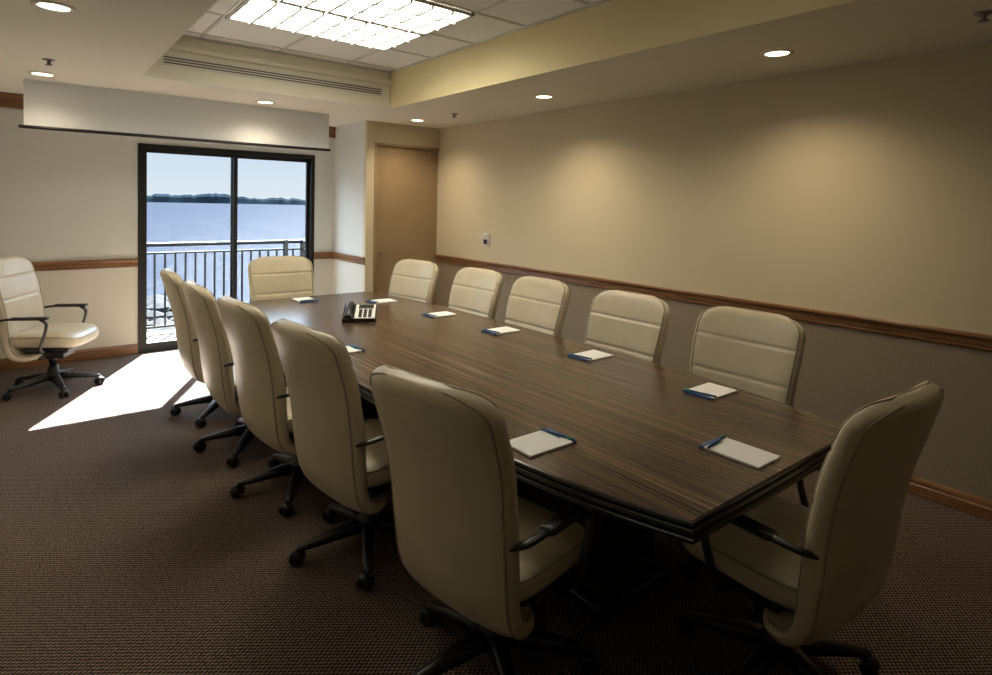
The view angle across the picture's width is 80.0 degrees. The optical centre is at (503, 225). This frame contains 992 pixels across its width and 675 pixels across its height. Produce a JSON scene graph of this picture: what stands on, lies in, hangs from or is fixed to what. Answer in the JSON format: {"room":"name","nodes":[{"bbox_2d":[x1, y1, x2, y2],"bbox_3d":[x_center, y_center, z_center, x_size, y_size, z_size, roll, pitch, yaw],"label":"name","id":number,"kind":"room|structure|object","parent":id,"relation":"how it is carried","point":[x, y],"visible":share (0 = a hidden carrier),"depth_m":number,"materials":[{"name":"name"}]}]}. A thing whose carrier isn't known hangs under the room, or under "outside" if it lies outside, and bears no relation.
{"room":"conference room","nodes":[
{"label":"conference room","id":0,"kind":"room"},
{"bbox_2d":[147,329,176,342],"bbox_3d":[-4.219,1.421,6.343,4.650,0.250,1.126,0,3,-39],"label":"deck","id":1,"kind":"object","parent":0,"point":[163,335],"depth_m":6.87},
{"bbox_2d":[0,107,399,358],"bbox_3d":[-3.030,-0.182,6.397,4.300,2.900,0.150,0,3,-39],"label":"wall","id":2,"kind":"structure","parent":0,"point":[65,196],"depth_m":5.57,"materials":[{"name":"beige paint"}]},
{"bbox_2d":[0,343,137,369],"bbox_3d":[-4.153,1.228,5.449,1.345,0.099,0.017,0,3,-39],"label":"baseboard","id":3,"kind":"structure","parent":2,"relation":"attached to","point":[103,352],"depth_m":5.60,"materials":[{"name":"brown wood"}]},
{"bbox_2d":[32,258,137,270],"bbox_3d":[-4.130,0.372,5.413,1.345,0.084,0.032,0,3,-39],"label":"trim","id":4,"kind":"structure","parent":2,"relation":"attached to","point":[133,262],"depth_m":5.56,"materials":[{"name":"brown wood"}]},
{"bbox_2d":[0,92,335,137],"bbox_3d":[-3.311,-1.099,5.993,3.363,0.129,0.045,0,3,-39],"label":"trim","id":5,"kind":"structure","parent":2,"relation":"attached to","point":[7,100],"depth_m":5.18,"materials":[{"name":"brown wood"}]},
{"bbox_2d":[138,143,314,352],"bbox_3d":[-2.942,0.227,6.427,1.780,2.085,0.128,0,3,-39],"label":"sliding door","id":6,"kind":"structure","parent":2,"relation":"in","point":[143,148],"depth_m":6.18,"materials":[{"name":"brown metal"}]},
{"bbox_2d":[314,251,332,258],"bbox_3d":[-2.136,0.359,7.036,0.238,0.084,0.032,0,3,-39],"label":"trim","id":7,"kind":"structure","parent":2,"relation":"attached to","point":[317,255],"depth_m":7.03,"materials":[{"name":"brown wood"}]},
{"bbox_2d":[333,121,363,293],"bbox_3d":[-1.764,0.061,6.829,0.080,2.440,0.797,0,3,-39],"label":"wall","id":8,"kind":"structure","parent":0,"point":[349,140],"depth_m":6.77,"materials":[{"name":"beige paint"}]},
{"bbox_2d":[332,252,364,264],"bbox_3d":[-1.795,0.375,6.782,0.032,0.084,0.857,0,3,-39],"label":"trim","id":9,"kind":"structure","parent":8,"relation":"attached to","point":[335,255],"depth_m":6.73,"materials":[{"name":"brown wood"}]},
{"bbox_2d":[362,142,374,291],"bbox_3d":[-1.490,0.194,6.507,0.097,2.210,0.060,0,3,-39],"label":"wall","id":10,"kind":"structure","parent":0,"point":[369,147],"depth_m":6.47,"materials":[{"name":"beige paint"}]},
{"bbox_2d":[373,142,438,303],"bbox_3d":[-1.117,0.192,6.791,0.837,2.208,0.090,0,3,-39],"label":"door","id":11,"kind":"structure","parent":10,"relation":"attached to","point":[405,179],"depth_m":6.75,"materials":[{"name":"laminate"}]},
{"bbox_2d":[0,349,991,674],"bbox_3d":[-0.476,1.496,3.274,4.600,0.120,8.350,0,3,-39],"label":"floor","id":12,"kind":"structure","parent":0,"point":[126,548],"depth_m":2.43,"materials":[{"name":"carpet"}]},
{"bbox_2d":[0,255,104,400],"bbox_3d":[-3.642,0.784,4.734,0.726,1.059,0.664,1,2,-11],"label":"chair","id":13,"kind":"object","parent":12,"relation":"on","point":[25,334],"visible":1,"depth_m":4.63,"materials":[{"name":"beige leather"}]},
{"bbox_2d":[160,267,232,427],"bbox_3d":[-2.078,0.834,4.300,0.726,1.059,0.664,0,2,-35],"label":"chair","id":14,"kind":"object","parent":12,"relation":"on","point":[186,335],"visible":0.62,"depth_m":3.99,"materials":[{"name":"beige leather"}]},
{"bbox_2d":[182,279,286,467],"bbox_3d":[-1.606,0.865,3.720,0.726,1.059,0.664,0,3,-37],"label":"chair","id":15,"kind":"object","parent":12,"relation":"on","point":[218,369],"visible":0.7,"depth_m":3.42,"materials":[{"name":"beige leather"}]},
{"bbox_2d":[217,295,304,516],"bbox_3d":[-1.135,0.893,3.195,0.726,1.059,0.664,-1,3,-43],"label":"chair","id":16,"kind":"object","parent":12,"relation":"on","point":[263,395],"visible":0.78,"depth_m":2.90,"materials":[{"name":"beige leather"}]},
{"bbox_2d":[248,256,313,300],"bbox_3d":[-1.791,0.815,4.995,0.664,1.059,0.726,0,3,-37],"label":"chair","id":17,"kind":"object","parent":12,"relation":"on","point":[271,277],"visible":0.24,"depth_m":5.15,"materials":[{"name":"beige leather"}]},
{"bbox_2d":[271,318,395,591],"bbox_3d":[-0.634,0.924,2.647,0.664,1.059,0.726,3,3,44],"label":"chair","id":18,"kind":"object","parent":12,"relation":"on","point":[341,453],"visible":0.84,"depth_m":2.38,"materials":[{"name":"beige leather"}]},
{"bbox_2d":[388,259,438,303],"bbox_3d":[-0.933,0.837,4.913,0.664,1.059,0.726,3,3,41],"label":"chair","id":19,"kind":"object","parent":12,"relation":"on","point":[413,279],"visible":0.3,"depth_m":5.07,"materials":[{"name":"beige leather"}]},
{"bbox_2d":[448,267,502,318],"bbox_3d":[-0.401,0.868,4.376,0.726,1.059,0.664,-1,3,-41],"label":"chair","id":20,"kind":"object","parent":12,"relation":"on","point":[476,291],"visible":0.35,"depth_m":4.50,"materials":[{"name":"beige leather"}]},
{"bbox_2d":[370,364,596,674],"bbox_3d":[-0.053,0.961,1.969,0.664,1.059,0.726,3,3,41],"label":"chair","id":21,"kind":"object","parent":12,"relation":"on","point":[464,532],"visible":0.99,"depth_m":1.72,"materials":[{"name":"beige leather"}]},
{"bbox_2d":[504,276,569,336],"bbox_3d":[0.036,0.895,3.870,0.726,1.059,0.664,0,3,-39],"label":"chair","id":22,"kind":"object","parent":12,"relation":"on","point":[539,304],"visible":0.31,"depth_m":3.99,"materials":[{"name":"beige leather"}]},
{"bbox_2d":[245,292,840,623],"bbox_3d":[-0.383,1.056,3.442,1.436,0.749,4.066,0,3,-39],"label":"conference table","id":23,"kind":"object","parent":12,"relation":"on","point":[637,461],"visible":0.56,"depth_m":2.32,"materials":[{"name":"brown wood"}]},
{"bbox_2d":[291,297,317,302],"bbox_3d":[-1.609,0.598,4.787,0.143,0.017,0.210,0,3,-39],"label":"notepad","id":24,"kind":"object","parent":23,"relation":"on","point":[301,299],"visible":1,"depth_m":4.77,"materials":[{"name":"white paper"}]},
{"bbox_2d":[346,344,364,353],"bbox_3d":[-0.873,0.671,3.185,0.210,0.017,0.143,0,3,-39],"label":"notepad","id":25,"kind":"object","parent":23,"relation":"on","point":[351,348],"visible":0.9,"depth_m":3.20,"materials":[{"name":"white paper"}]},
{"bbox_2d":[342,301,376,322],"bbox_3d":[-0.981,0.588,4.042,0.220,0.115,0.209,1,2,-9],"label":"desk telephone","id":26,"kind":"object","parent":23,"relation":"on","point":[352,312],"visible":1,"depth_m":4.00,"materials":[{"name":"black plastic"}]},
{"bbox_2d":[366,298,396,303],"bbox_3d":[-0.990,0.611,4.801,0.210,0.017,0.143,0,3,-39],"label":"notepad","id":27,"kind":"object","parent":23,"relation":"on","point":[387,300],"visible":1,"depth_m":4.78,"materials":[{"name":"white paper"}]},
{"bbox_2d":[422,311,456,317],"bbox_3d":[-0.461,0.641,4.278,0.210,0.017,0.143,0,3,-39],"label":"notepad","id":28,"kind":"object","parent":23,"relation":"on","point":[444,313],"visible":1,"depth_m":4.26,"materials":[{"name":"white paper"}]},
{"bbox_2d":[481,326,519,334],"bbox_3d":[-0.015,0.668,3.778,0.210,0.017,0.143,0,3,-39],"label":"notepad","id":29,"kind":"object","parent":23,"relation":"on","point":[500,330],"visible":1,"depth_m":3.76,"materials":[{"name":"white paper"}]},
{"bbox_2d":[510,428,576,457],"bbox_3d":[0.126,0.734,2.014,0.210,0.017,0.143,0,3,-39],"label":"notepad","id":30,"kind":"object","parent":23,"relation":"on","point":[531,445],"visible":0.98,"depth_m":2.00,"materials":[{"name":"white paper"}]},
{"bbox_2d":[567,350,612,361],"bbox_3d":[0.472,0.700,3.196,0.210,0.017,0.143,0,3,-39],"label":"notepad","id":31,"kind":"object","parent":23,"relation":"on","point":[590,355],"visible":1,"depth_m":3.18,"materials":[{"name":"white paper"}]},
{"bbox_2d":[683,382,736,400],"bbox_3d":[0.917,0.730,2.617,0.210,0.017,0.143,0,3,-39],"label":"notepad","id":32,"kind":"object","parent":23,"relation":"on","point":[709,391],"visible":1,"depth_m":2.60,"materials":[{"name":"white paper"}]},
{"bbox_2d":[699,434,779,468],"bbox_3d":[0.785,0.750,1.970,0.143,0.017,0.210,0,3,-39],"label":"notepad","id":33,"kind":"object","parent":23,"relation":"on","point":[754,457],"visible":1,"depth_m":1.96,"materials":[{"name":"white paper"}]},
{"bbox_2d":[584,290,669,363],"bbox_3d":[0.522,0.927,3.273,0.726,1.059,0.664,0,3,-39],"label":"chair","id":34,"kind":"object","parent":12,"relation":"on","point":[632,324],"visible":0.24,"depth_m":3.39,"materials":[{"name":"beige leather"}]},
{"bbox_2d":[680,306,805,579],"bbox_3d":[1.002,0.956,2.763,0.726,1.059,0.664,0,3,-39],"label":"chair","id":35,"kind":"object","parent":12,"relation":"on","point":[760,353],"visible":0.26,"depth_m":2.87,"materials":[{"name":"beige leather"}]},
{"bbox_2d":[677,380,943,674],"bbox_3d":[0.949,0.984,1.940,0.664,1.059,0.726,0,3,-36],"label":"chair","id":36,"kind":"object","parent":12,"relation":"on","point":[810,572],"visible":0.94,"depth_m":1.69,"materials":[{"name":"beige leather"}]},
{"bbox_2d":[0,0,991,128],"bbox_3d":[-0.415,-1.281,3.176,4.600,0.560,8.350,0,3,-39],"label":"ceiling","id":37,"kind":"structure","parent":0,"point":[613,50],"depth_m":3.74,"materials":[{"name":"beige paint"}]},
{"bbox_2d":[27,71,57,76],"bbox_3d":[-3.358,-1.101,4.306,0.176,0.008,0.176,0,3,-39],"label":"recessed light","id":38,"kind":"object","parent":37,"relation":"in","point":[38,73],"visible":1,"depth_m":4.29,"materials":[{"name":"white"}]},
{"bbox_2d":[42,58,54,65],"bbox_3d":[-2.964,-1.062,3.854,0.070,0.037,0.070,0,3,-39],"label":"sprinkler","id":39,"kind":"object","parent":37,"relation":"attached to","point":[49,61],"visible":1,"depth_m":3.84,"materials":[{"name":"grey metal"}]},
{"bbox_2d":[30,0,76,12],"bbox_3d":[-2.096,-1.018,2.756,0.176,0.008,0.176,0,3,-39],"label":"recessed light","id":40,"kind":"object","parent":37,"relation":"in","point":[48,5],"visible":1,"depth_m":2.75,"materials":[{"name":"white"}]},
{"bbox_2d":[18,79,330,151],"bbox_3d":[-2.725,-0.936,5.264,2.470,0.376,0.028,0,3,-39],"label":"projection screen","id":41,"kind":"object","parent":37,"relation":"attached to","point":[54,106],"visible":1,"depth_m":5.10,"materials":[{"name":"white plastic"}]},
{"bbox_2d":[255,100,275,103],"bbox_3d":[-2.150,-1.111,5.341,0.176,0.008,0.176,0,3,-39],"label":"recessed light","id":42,"kind":"object","parent":37,"relation":"in","point":[256,101],"visible":1,"depth_m":5.33,"materials":[{"name":"white"}]},
{"bbox_2d":[160,54,382,95],"bbox_3d":[-1.834,-1.240,4.951,1.820,0.080,0.016,0,3,-39],"label":"ceiling vent","id":43,"kind":"object","parent":37,"relation":"in","point":[165,59],"visible":0.96,"depth_m":4.85,"materials":[{"name":"white metal"}]},
{"bbox_2d":[168,44,390,84],"bbox_3d":[-1.842,-1.335,4.927,2.011,0.040,0.035,0,3,-39],"label":"trim","id":44,"kind":"structure","parent":37,"relation":"attached to","point":[174,47],"depth_m":4.87,"materials":[{"name":"beige paint"}]},
{"bbox_2d":[225,0,424,50],"bbox_3d":[-1.211,-1.372,4.098,1.190,0.033,0.590,0,3,-39],"label":"recessed light","id":45,"kind":"object","parent":37,"relation":"in","point":[272,14],"visible":0.92,"depth_m":4.04,"materials":[{"name":"beige plastic"}]},
{"bbox_2d":[275,0,473,34],"bbox_3d":[-0.832,-1.347,3.633,1.190,0.033,0.590,0,3,-39],"label":"recessed light","id":46,"kind":"object","parent":37,"relation":"in","point":[424,17],"visible":1,"depth_m":3.74,"materials":[{"name":"beige plastic"}]},
{"bbox_2d":[181,0,610,72],"bbox_3d":[-0.334,-1.336,3.079,2.021,0.012,4.802,0,3,-39],"label":"grid","id":47,"kind":"object","parent":37,"relation":"attached to","point":[588,5],"depth_m":4.48,"materials":[{"name":"white metal"}]},
{"bbox_2d":[409,119,425,121],"bbox_3d":[-0.915,-1.118,6.295,0.176,0.008,0.176,0,3,-39],"label":"recessed light","id":48,"kind":"object","parent":37,"relation":"in","point":[415,120],"visible":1,"depth_m":6.30,"materials":[{"name":"white"}]},
{"bbox_2d":[533,94,554,98],"bbox_3d":[0.328,-1.036,4.768,0.176,0.008,0.176,0,3,-39],"label":"recessed light","id":49,"kind":"object","parent":37,"relation":"in","point":[539,96],"visible":1,"depth_m":4.76,"materials":[{"name":"white"}]},
{"bbox_2d":[760,49,794,57],"bbox_3d":[1.527,-0.958,3.296,0.176,0.008,0.176,0,3,-39],"label":"recessed light","id":50,"kind":"object","parent":37,"relation":"in","point":[774,53],"visible":1,"depth_m":3.29,"materials":[{"name":"white"}]},
{"bbox_2d":[974,10,991,22],"bbox_3d":[2.091,-0.905,2.571,0.070,0.037,0.070,0,3,-39],"label":"sprinkler","id":51,"kind":"object","parent":37,"relation":"attached to","point":[983,14],"visible":1,"depth_m":2.56,"materials":[{"name":"grey metal"}]},
{"bbox_2d":[409,43,991,500],"bbox_3d":[1.283,-0.024,4.625,0.150,2.900,8.350,0,3,-39],"label":"wall","id":52,"kind":"structure","parent":0,"point":[860,189],"depth_m":3.76,"materials":[{"name":"paint"}]},
{"bbox_2d":[364,120,439,147],"bbox_3d":[-1.137,-1.028,6.729,0.937,0.230,0.060,0,3,-39],"label":"header","id":53,"kind":"object","parent":52,"relation":"attached to","point":[374,131],"depth_m":6.68,"materials":[{"name":"beige paint"}]},
{"bbox_2d":[483,233,489,245],"bbox_3d":[-0.185,0.150,6.285,0.034,0.130,0.100,0,3,-39],"label":"thermostat","id":54,"kind":"object","parent":52,"relation":"attached to","point":[486,236],"visible":1,"depth_m":6.26,"materials":[{"name":"white plastic"}]},
{"bbox_2d":[435,254,991,351],"bbox_3d":[1.471,0.536,4.255,0.032,0.084,7.193,0,3,-39],"label":"trim","id":55,"kind":"structure","parent":52,"relation":"attached to","point":[973,340],"depth_m":3.86,"materials":[{"name":"brown wood"}]},
{"bbox_2d":[907,476,991,520],"bbox_3d":[1.458,1.392,4.290,0.017,0.099,7.193,0,3,-39],"label":"baseboard","id":56,"kind":"structure","parent":52,"relation":"attached to","point":[971,504],"depth_m":3.15,"materials":[{"name":"brown wood"}]},
{"label":"outside","id":57,"kind":"structure","parent":0,"visible":0},
{"bbox_2d":[147,202,304,301],"bbox_3d":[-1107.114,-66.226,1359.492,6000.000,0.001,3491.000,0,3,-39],"label":"lake water","id":58,"kind":"structure","parent":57,"point":[166,222],"depth_m":100.88,"materials":[{"name":"blue liquid"}]},
{"bbox_2d":[147,294,174,331],"bbox_3d":[-16.298,4.516,25.213,6.318,1.388,15.045,0,2,-26],"label":"rocks","id":59,"kind":"object","parent":58,"relation":"in","point":[159,298],"visible":0.07,"depth_m":27.27},
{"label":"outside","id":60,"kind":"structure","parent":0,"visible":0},
{"bbox_2d":[147,239,304,328],"bbox_3d":[-4.191,0.758,6.263,4.550,1.080,0.960,0,3,-39],"label":"railing","id":61,"kind":"object","parent":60,"point":[284,242],"visible":0.19,"depth_m":7.26,"materials":[{"name":"grey metal"}]},
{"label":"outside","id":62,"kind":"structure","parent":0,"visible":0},
{"bbox_2d":[147,193,304,204],"bbox_3d":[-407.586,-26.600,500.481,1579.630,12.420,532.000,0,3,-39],"label":"shoreline","id":63,"kind":"structure","parent":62,"point":[199,198],"depth_m":689.08,"materials":[{"name":"green plant"}]}
]}

